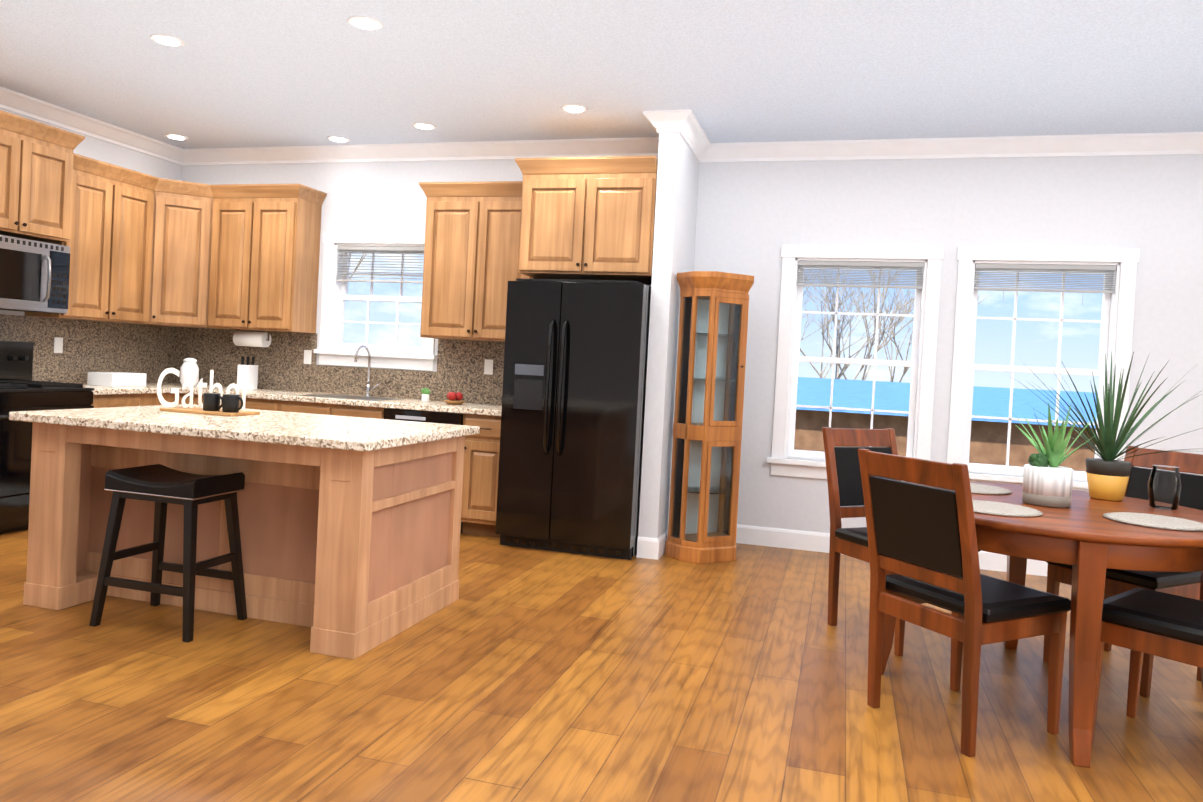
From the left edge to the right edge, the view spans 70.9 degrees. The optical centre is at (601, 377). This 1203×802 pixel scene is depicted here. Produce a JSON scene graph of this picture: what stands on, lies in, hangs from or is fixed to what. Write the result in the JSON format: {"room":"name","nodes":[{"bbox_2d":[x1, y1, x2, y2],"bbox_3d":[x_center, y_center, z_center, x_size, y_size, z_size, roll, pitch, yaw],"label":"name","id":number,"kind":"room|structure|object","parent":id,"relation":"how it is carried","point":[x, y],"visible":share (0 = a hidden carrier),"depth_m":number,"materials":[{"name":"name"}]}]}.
{"room":"kitchen and dining room","nodes":[
{"label":"kitchen and dining room","id":0,"kind":"room"},
{"bbox_2d":[0,108,181,315],"bbox_3d":[-4.850,-0.507,3.834,0.150,2.930,7.800,3,1,16],"label":"wall","id":1,"kind":"structure","parent":0,"point":[105,151],"depth_m":6.78,"materials":[{"name":"paint"}]},
{"bbox_2d":[0,110,79,245],"bbox_3d":[-3.999,-1.334,5.595,0.408,0.750,0.800,3,1,16],"label":"upper cabinet","id":2,"kind":"object","parent":1,"relation":"attached to","point":[40,169],"depth_m":5.66,"materials":[{"name":"brown wood"}]},
{"bbox_2d":[0,235,69,312],"bbox_3d":[-4.010,-0.694,5.600,0.452,0.470,0.792,3,1,16],"label":"microwave","id":3,"kind":"object","parent":2,"relation":"attached to","point":[34,276],"visible":1,"depth_m":5.67,"materials":[{"name":"silver metal"}]},
{"bbox_2d":[20,155,155,325],"bbox_3d":[-3.797,-1.011,6.393,0.389,1.160,0.845,3,1,16],"label":"upper cabinet","id":4,"kind":"object","parent":1,"relation":"attached to","point":[111,257],"depth_m":6.33,"materials":[{"name":"brown wood"}]},
{"bbox_2d":[0,86,183,165],"bbox_3d":[-4.644,-1.904,3.834,0.095,0.118,7.380,3,1,16],"label":"crown molding","id":5,"kind":"structure","parent":1,"relation":"attached to","point":[10,100],"depth_m":6.40,"materials":[{"name":"white wood"}]},
{"bbox_2d":[0,267,544,407],"bbox_3d":[-2.688,-0.103,4.905,3.441,0.490,4.236,3,1,16],"label":"backsplash","id":6,"kind":"structure","parent":1,"relation":"attached to","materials":[{"name":"stone"}]},
{"bbox_2d":[181,157,657,371],"bbox_3d":[-1.606,-0.391,6.879,4.400,2.930,0.150,3,1,16],"label":"wall","id":7,"kind":"structure","parent":0,"point":[376,197],"depth_m":6.89,"materials":[{"name":"paint"}]},
{"bbox_2d":[148,177,215,329],"bbox_3d":[-3.469,-1.004,6.969,0.700,1.160,0.700,3,1,16],"label":"upper cabinet","id":8,"kind":"object","parent":7,"relation":"attached to","point":[192,282],"depth_m":6.80,"materials":[{"name":"brown wood"}]},
{"bbox_2d":[208,184,323,333],"bbox_3d":[-2.804,-0.970,6.938,0.855,1.160,0.389,3,1,16],"label":"upper cabinet","id":9,"kind":"object","parent":7,"relation":"attached to","point":[266,237],"depth_m":6.80,"materials":[{"name":"brown wood"}]},
{"bbox_2d":[232,329,271,347],"bbox_3d":[-2.889,-0.325,6.995,0.318,0.136,0.124,3,1,16],"label":"paper towel","id":10,"kind":"object","parent":9,"relation":"on","point":[240,338],"depth_m":6.95,"materials":[{"name":"white paper"}]},
{"bbox_2d":[314,232,436,370],"bbox_3d":[-1.794,-0.629,6.904,1.100,1.095,0.205,3,1,16],"label":"window","id":11,"kind":"structure","parent":7,"relation":"in","point":[341,246],"depth_m":6.91,"materials":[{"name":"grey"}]},
{"bbox_2d":[184,137,657,165],"bbox_3d":[-1.510,-1.792,6.720,4.280,0.118,0.095,3,1,16],"label":"crown molding","id":12,"kind":"structure","parent":7,"relation":"attached to","point":[597,147],"depth_m":6.69,"materials":[{"name":"white wood"}]},
{"bbox_2d":[420,181,535,345],"bbox_3d":[-0.878,-0.862,6.409,0.885,1.160,0.338,3,1,16],"label":"upper cabinet","id":13,"kind":"object","parent":7,"relation":"attached to","point":[470,246],"depth_m":6.27,"materials":[{"name":"brown wood"}]},
{"bbox_2d":[512,156,657,284],"bbox_3d":[-0.023,-1.091,6.005,0.945,0.780,0.638,3,1,16],"label":"upper cabinet","id":14,"kind":"object","parent":7,"relation":"attached to","point":[578,218],"depth_m":5.71,"materials":[{"name":"brown wood"}]},
{"bbox_2d":[0,529,1202,801],"bbox_3d":[-0.271,1.266,2.619,9.800,0.100,8.000,3,1,16],"label":"floor","id":15,"kind":"structure","parent":0,"point":[520,675],"depth_m":3.15,"materials":[{"name":"brown wood"}]},
{"bbox_2d":[0,341,94,533],"bbox_3d":[-3.923,0.370,5.577,0.718,1.215,0.792,3,1,16],"label":"range","id":16,"kind":"object","parent":15,"relation":"on","point":[20,390],"visible":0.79,"depth_m":5.41,"materials":[{"name":"black metal"}]},
{"bbox_2d":[91,394,147,407],"bbox_3d":[-3.818,0.538,6.207,0.618,0.870,0.470,3,1,16],"label":"base cabinet","id":17,"kind":"object","parent":15,"relation":"on","point":[99,400],"depth_m":6.14,"materials":[{"name":"brown wood"}]},
{"bbox_2d":[60,382,175,393],"bbox_3d":[-3.741,0.084,6.344,0.641,0.040,0.773,3,1,16],"label":"countertop","id":18,"kind":"structure","parent":17,"relation":"on","point":[98,389],"depth_m":6.28,"materials":[{"name":"beige stone"}]},
{"bbox_2d":[84,370,147,385],"bbox_3d":[-3.733,0.011,6.520,0.240,0.100,0.320,3,1,16],"label":"bread box","id":19,"kind":"object","parent":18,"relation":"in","point":[95,377],"depth_m":6.42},
{"bbox_2d":[148,394,174,405],"bbox_3d":[-3.632,0.536,6.891,0.596,0.870,0.946,3,1,16],"label":"base cabinet","id":20,"kind":"object","parent":15,"relation":"on","point":[153,399],"depth_m":6.50,"materials":[{"name":"brown wood"}]},
{"bbox_2d":[89,464,246,642],"bbox_3d":[-1.937,0.766,3.828,0.531,0.687,0.371,3,1,16],"label":"stool","id":21,"kind":"object","parent":15,"relation":"on","point":[161,486],"visible":1,"depth_m":3.74,"materials":[{"name":"black wood"}]},
{"bbox_2d":[179,394,202,404],"bbox_3d":[-3.061,0.565,6.896,0.500,0.870,0.618,3,1,16],"label":"base cabinet","id":22,"kind":"object","parent":15,"relation":"on","point":[195,396],"depth_m":6.63,"materials":[{"name":"brown wood"}]},
{"bbox_2d":[23,424,464,659],"bbox_3d":[-1.711,0.680,4.194,1.772,0.870,0.982,3,1,16],"label":"kitchen island","id":23,"kind":"object","parent":15,"relation":"on","point":[350,527],"depth_m":3.93,"materials":[{"name":"brown wood"}]},
{"bbox_2d":[9,404,479,451],"bbox_3d":[-1.687,0.226,4.171,1.870,0.040,1.100,3,1,16],"label":"island countertop","id":24,"kind":"structure","parent":23,"relation":"on","point":[298,430],"depth_m":3.84,"materials":[{"name":"beige stone"}]},
{"bbox_2d":[157,368,259,415],"bbox_3d":[-2.048,0.070,4.459,0.507,0.223,0.314,3,1,16],"label":"sign","id":25,"kind":"object","parent":24,"relation":"on","point":[227,404],"visible":1,"depth_m":4.41,"materials":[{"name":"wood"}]},
{"bbox_2d":[239,398,279,410],"bbox_3d":[-2.601,0.591,6.763,0.460,0.870,0.618,3,1,16],"label":"base cabinet","id":26,"kind":"object","parent":15,"relation":"on","point":[250,403],"depth_m":6.45,"materials":[{"name":"brown wood"}]},
{"bbox_2d":[280,402,427,418],"bbox_3d":[-1.948,0.628,6.575,0.900,0.870,0.618,3,1,16],"label":"base cabinet","id":27,"kind":"object","parent":15,"relation":"on","point":[299,407],"depth_m":6.27,"materials":[{"name":"brown wood"}]},
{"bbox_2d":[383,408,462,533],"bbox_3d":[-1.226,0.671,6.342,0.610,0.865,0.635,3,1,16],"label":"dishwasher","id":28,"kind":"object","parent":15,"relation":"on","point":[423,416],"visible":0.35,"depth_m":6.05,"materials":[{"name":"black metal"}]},
{"bbox_2d":[461,414,500,537],"bbox_3d":[-0.747,0.695,6.228,0.365,0.870,0.618,3,1,16],"label":"base cabinet","id":29,"kind":"object","parent":15,"relation":"on","point":[481,450],"depth_m":5.94,"materials":[{"name":"brown wood"}]},
{"bbox_2d":[148,382,501,417],"bbox_3d":[-2.202,0.158,6.636,3.441,0.040,0.641,3,1,16],"label":"countertop","id":30,"kind":"structure","parent":29,"relation":"on","point":[272,395],"depth_m":6.34,"materials":[{"name":"beige stone"}]},
{"bbox_2d":[495,278,650,559],"bbox_3d":[-0.128,0.260,5.907,0.939,1.815,0.859,3,1,16],"label":"refrigerator","id":31,"kind":"object","parent":15,"relation":"on","point":[573,412],"visible":1,"depth_m":5.56,"materials":[{"name":"black metal"}]},
{"bbox_2d":[665,271,753,563],"bbox_3d":[0.754,0.264,5.686,0.510,1.905,0.315,2,1,-29],"label":"curio cabinet","id":32,"kind":"object","parent":15,"relation":"on","point":[708,412],"visible":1,"depth_m":5.63,"materials":[{"name":"brown wood"}]},
{"bbox_2d":[822,427,980,655],"bbox_3d":[1.469,0.778,4.239,0.500,1.000,0.626,2,1,-25],"label":"chair","id":33,"kind":"object","parent":15,"relation":"on","point":[845,491],"visible":0.54,"depth_m":4.35,"materials":[{"name":"brown wood"}]},
{"bbox_2d":[858,449,1070,756],"bbox_3d":[1.329,0.789,3.154,0.626,1.000,0.500,2,1,-28],"label":"chair","id":34,"kind":"object","parent":15,"relation":"on","point":[922,541],"visible":1,"depth_m":3.02,"materials":[{"name":"brown wood"}]},
{"bbox_2d":[881,481,1202,767],"bbox_3d":[1.819,0.914,3.472,1.340,0.790,1.340,3,1,16],"label":"dining table","id":35,"kind":"object","parent":15,"relation":"on","point":[1086,539],"visible":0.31,"depth_m":2.89,"materials":[{"name":"brown wood"}]},
{"bbox_2d":[936,483,1011,494],"bbox_3d":[1.672,0.499,3.828,0.339,0.010,0.339,3,1,10],"label":"placemat","id":36,"kind":"object","parent":35,"relation":"on","point":[975,488],"depth_m":3.74,"materials":[{"name":"beige fabric"}]},
{"bbox_2d":[972,500,1042,516],"bbox_3d":[1.504,0.500,3.248,0.339,0.010,0.339,3,1,10],"label":"placemat","id":37,"kind":"object","parent":35,"relation":"on","point":[982,507],"depth_m":3.18,"materials":[{"name":"beige fabric"}]},
{"bbox_2d":[1014,401,1100,507],"bbox_3d":[1.852,0.302,3.474,0.319,0.432,0.349,3,1,16],"label":"aloe plant","id":38,"kind":"object","parent":35,"relation":"on","point":[1047,480],"visible":1,"depth_m":3.40,"materials":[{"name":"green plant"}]},
{"bbox_2d":[1020,352,1202,500],"bbox_3d":[2.272,0.200,3.779,0.802,0.669,0.948,3,1,16],"label":"yucca plant","id":39,"kind":"object","parent":35,"relation":"on","point":[1108,475],"visible":0.98,"depth_m":3.68,"materials":[{"name":"green plant"}]},
{"bbox_2d":[1103,512,1202,530],"bbox_3d":[2.051,0.530,3.125,0.339,0.010,0.339,3,1,10],"label":"placemat","id":40,"kind":"object","parent":35,"relation":"on","point":[1137,519],"depth_m":3.09,"materials":[{"name":"beige fabric"}]},
{"bbox_2d":[1148,465,1181,509],"bbox_3d":[2.341,0.456,3.515,0.120,0.175,0.120,3,1,16],"label":"vase","id":41,"kind":"object","parent":35,"relation":"on","point":[1177,492],"visible":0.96,"depth_m":3.53,"materials":[{"name":"black glass"}]},
{"bbox_2d":[1043,446,1202,696],"bbox_3d":[2.443,0.834,3.853,0.626,1.000,0.500,2,1,-29],"label":"chair","id":42,"kind":"object","parent":15,"relation":"on","point":[1183,584],"visible":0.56,"depth_m":3.88,"materials":[{"name":"brown wood"}]},
{"bbox_2d":[1091,587,1202,744],"bbox_3d":[2.117,0.833,2.938,0.500,1.000,0.626,2,1,-40],"label":"chair","id":43,"kind":"object","parent":15,"relation":"on","point":[1138,622],"visible":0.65,"depth_m":2.94,"materials":[{"name":"brown wood"}]},
{"bbox_2d":[0,0,1202,148],"bbox_3d":[-0.115,-1.759,2.568,9.800,0.100,8.000,3,1,16],"label":"ceiling","id":44,"kind":"structure","parent":0,"point":[250,73],"depth_m":4.75,"materials":[{"name":"white paint"}]},
{"bbox_2d":[150,34,184,45],"bbox_3d":[-2.393,-1.857,4.662,0.174,0.009,0.174,3,1,7],"label":"recessed light","id":45,"kind":"object","parent":44,"relation":"in","point":[163,39],"depth_m":4.64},
{"bbox_2d":[164,134,187,139],"bbox_3d":[-3.444,-1.948,6.850,0.174,0.009,0.174,3,1,7],"label":"recessed light","id":46,"kind":"object","parent":44,"relation":"in","point":[174,136],"depth_m":6.83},
{"bbox_2d":[327,136,349,141],"bbox_3d":[-2.068,-1.873,6.650,0.174,0.009,0.174,3,1,7],"label":"recessed light","id":47,"kind":"object","parent":44,"relation":"in","point":[334,138],"depth_m":6.63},
{"bbox_2d":[347,16,382,29],"bbox_3d":[-1.195,-1.789,4.275,0.174,0.009,0.174,3,1,-11],"label":"recessed light","id":48,"kind":"object","parent":44,"relation":"in","point":[364,22],"depth_m":4.26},
{"bbox_2d":[412,122,435,129],"bbox_3d":[-1.289,-1.825,6.144,0.174,0.009,0.174,3,1,7],"label":"recessed light","id":49,"kind":"object","parent":44,"relation":"in","point":[426,126],"depth_m":6.12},
{"bbox_2d":[561,104,587,112],"bbox_3d":[-0.177,-1.757,5.532,0.174,0.009,0.174,3,1,7],"label":"recessed light","id":50,"kind":"object","parent":44,"relation":"in","point":[574,108],"depth_m":5.51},
{"bbox_2d":[638,132,698,538],"bbox_3d":[0.509,-0.268,6.049,0.130,2.930,0.970,3,1,16],"label":"wall","id":51,"kind":"structure","parent":0,"point":[676,209],"depth_m":5.60,"materials":[{"name":"paint"}]},
{"bbox_2d":[643,110,671,153],"bbox_3d":[0.400,-1.678,5.784,0.105,0.118,0.595,3,1,16],"label":"crown molding","id":52,"kind":"structure","parent":51,"relation":"attached to","point":[660,121],"depth_m":5.54,"materials":[{"name":"white wood"}]},
{"bbox_2d":[654,531,666,559],"bbox_3d":[0.481,1.131,5.963,0.016,0.135,0.816,3,1,16],"label":"baseboard","id":53,"kind":"structure","parent":51,"relation":"attached to","point":[659,549],"depth_m":5.62,"materials":[{"name":"white wood"}]},
{"bbox_2d":[672,109,711,161],"bbox_3d":[0.639,-1.666,5.824,0.095,0.118,0.805,3,1,16],"label":"crown molding","id":54,"kind":"structure","parent":51,"relation":"attached to","point":[685,124],"depth_m":5.75,"materials":[{"name":"white wood"}]},
{"bbox_2d":[694,154,1202,533],"bbox_3d":[3.069,-0.132,5.737,4.970,2.930,0.150,3,1,16],"label":"wall","id":55,"kind":"structure","parent":0,"point":[752,218],"depth_m":5.85,"materials":[{"name":"paint"}]},
{"bbox_2d":[767,245,943,481],"bbox_3d":[1.814,-0.099,6.071,1.140,1.675,0.205,3,1,16],"label":"dining room window","id":56,"kind":"structure","parent":55,"relation":"in","point":[797,259],"depth_m":6.05,"materials":[{"name":"white wood"}]},
{"bbox_2d":[736,524,1047,575],"bbox_3d":[2.965,1.264,5.683,4.950,0.135,0.016,3,1,16],"label":"baseboard","id":57,"kind":"structure","parent":55,"relation":"attached to","point":[745,534],"depth_m":6.11,"materials":[{"name":"white wood"}]},
{"bbox_2d":[699,132,1202,162],"bbox_3d":[3.054,-1.538,5.610,4.860,0.118,0.095,3,1,16],"label":"crown molding","id":58,"kind":"structure","parent":55,"relation":"attached to","point":[1175,143],"depth_m":5.77,"materials":[{"name":"white wood"}]},
{"bbox_2d":[947,247,1139,491],"bbox_3d":[2.955,-0.035,5.741,1.140,1.675,0.205,3,1,16],"label":"dining room window","id":59,"kind":"structure","parent":55,"relation":"in","point":[1064,262],"depth_m":5.72,"materials":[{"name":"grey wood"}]},
{"label":"outside","id":60,"kind":"structure","parent":0,"visible":0},
{"bbox_3d":[22.346,4.679,62.657,140.000,0.200,119.400,3,1,16],"label":"ground","id":61,"kind":"structure","parent":60,"visible":0},
{"bbox_2d":[349,253,366,278],"bbox_3d":[-9.863,-3.069,23.788,9.794,13.272,5.369,3,1,16],"label":"tree","id":62,"kind":"object","parent":61,"relation":"on","point":[357,264],"depth_m":24.14,"materials":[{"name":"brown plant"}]},
{"bbox_2d":[801,273,814,318],"bbox_3d":[4.823,-0.013,30.434,5.442,8.455,5.429,3,1,16],"label":"tree","id":63,"kind":"object","parent":61,"relation":"on","point":[805,303],"visible":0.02,"depth_m":28.09,"materials":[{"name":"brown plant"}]},
{"bbox_2d":[800,299,839,340],"bbox_3d":[6.664,-0.813,36.005,6.459,10.055,8.465,3,1,16],"label":"tree","id":64,"kind":"object","parent":61,"relation":"on","point":[811,322],"visible":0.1,"depth_m":36.96,"materials":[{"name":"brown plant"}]},
{"bbox_2d":[800,270,913,379],"bbox_3d":[9.700,-1.365,35.799,6.657,11.472,7.127,3,1,16],"label":"tree","id":65,"kind":"object","parent":61,"relation":"on","point":[863,317],"visible":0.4,"depth_m":35.53,"materials":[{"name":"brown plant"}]},
{"bbox_2d":[805,270,914,378],"bbox_3d":[8.766,0.011,29.317,4.846,8.845,7.153,3,1,16],"label":"tree","id":66,"kind":"object","parent":61,"relation":"on","point":[846,366],"visible":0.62,"depth_m":28.42,"materials":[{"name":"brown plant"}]},
{"bbox_2d":[808,271,980,379],"bbox_3d":[10.420,-0.871,31.226,3.271,10.715,6.577,4,1,38],"label":"tree","id":67,"kind":"object","parent":61,"relation":"on","point":[879,342],"visible":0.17,"depth_m":30.68,"materials":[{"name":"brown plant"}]},
{"bbox_2d":[851,276,990,381],"bbox_3d":[12.193,0.214,32.985,5.297,8.670,5.267,3,1,16],"label":"tree","id":68,"kind":"object","parent":61,"relation":"on","point":[898,352],"visible":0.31,"depth_m":33.53,"materials":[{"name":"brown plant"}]},
{"bbox_2d":[794,377,1096,471],"bbox_3d":[4.024,2.085,24.331,18.200,4.380,9.600,3,1,16],"label":"building","id":69,"kind":"structure","parent":61,"relation":"on","point":[988,441],"depth_m":19.26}
]}

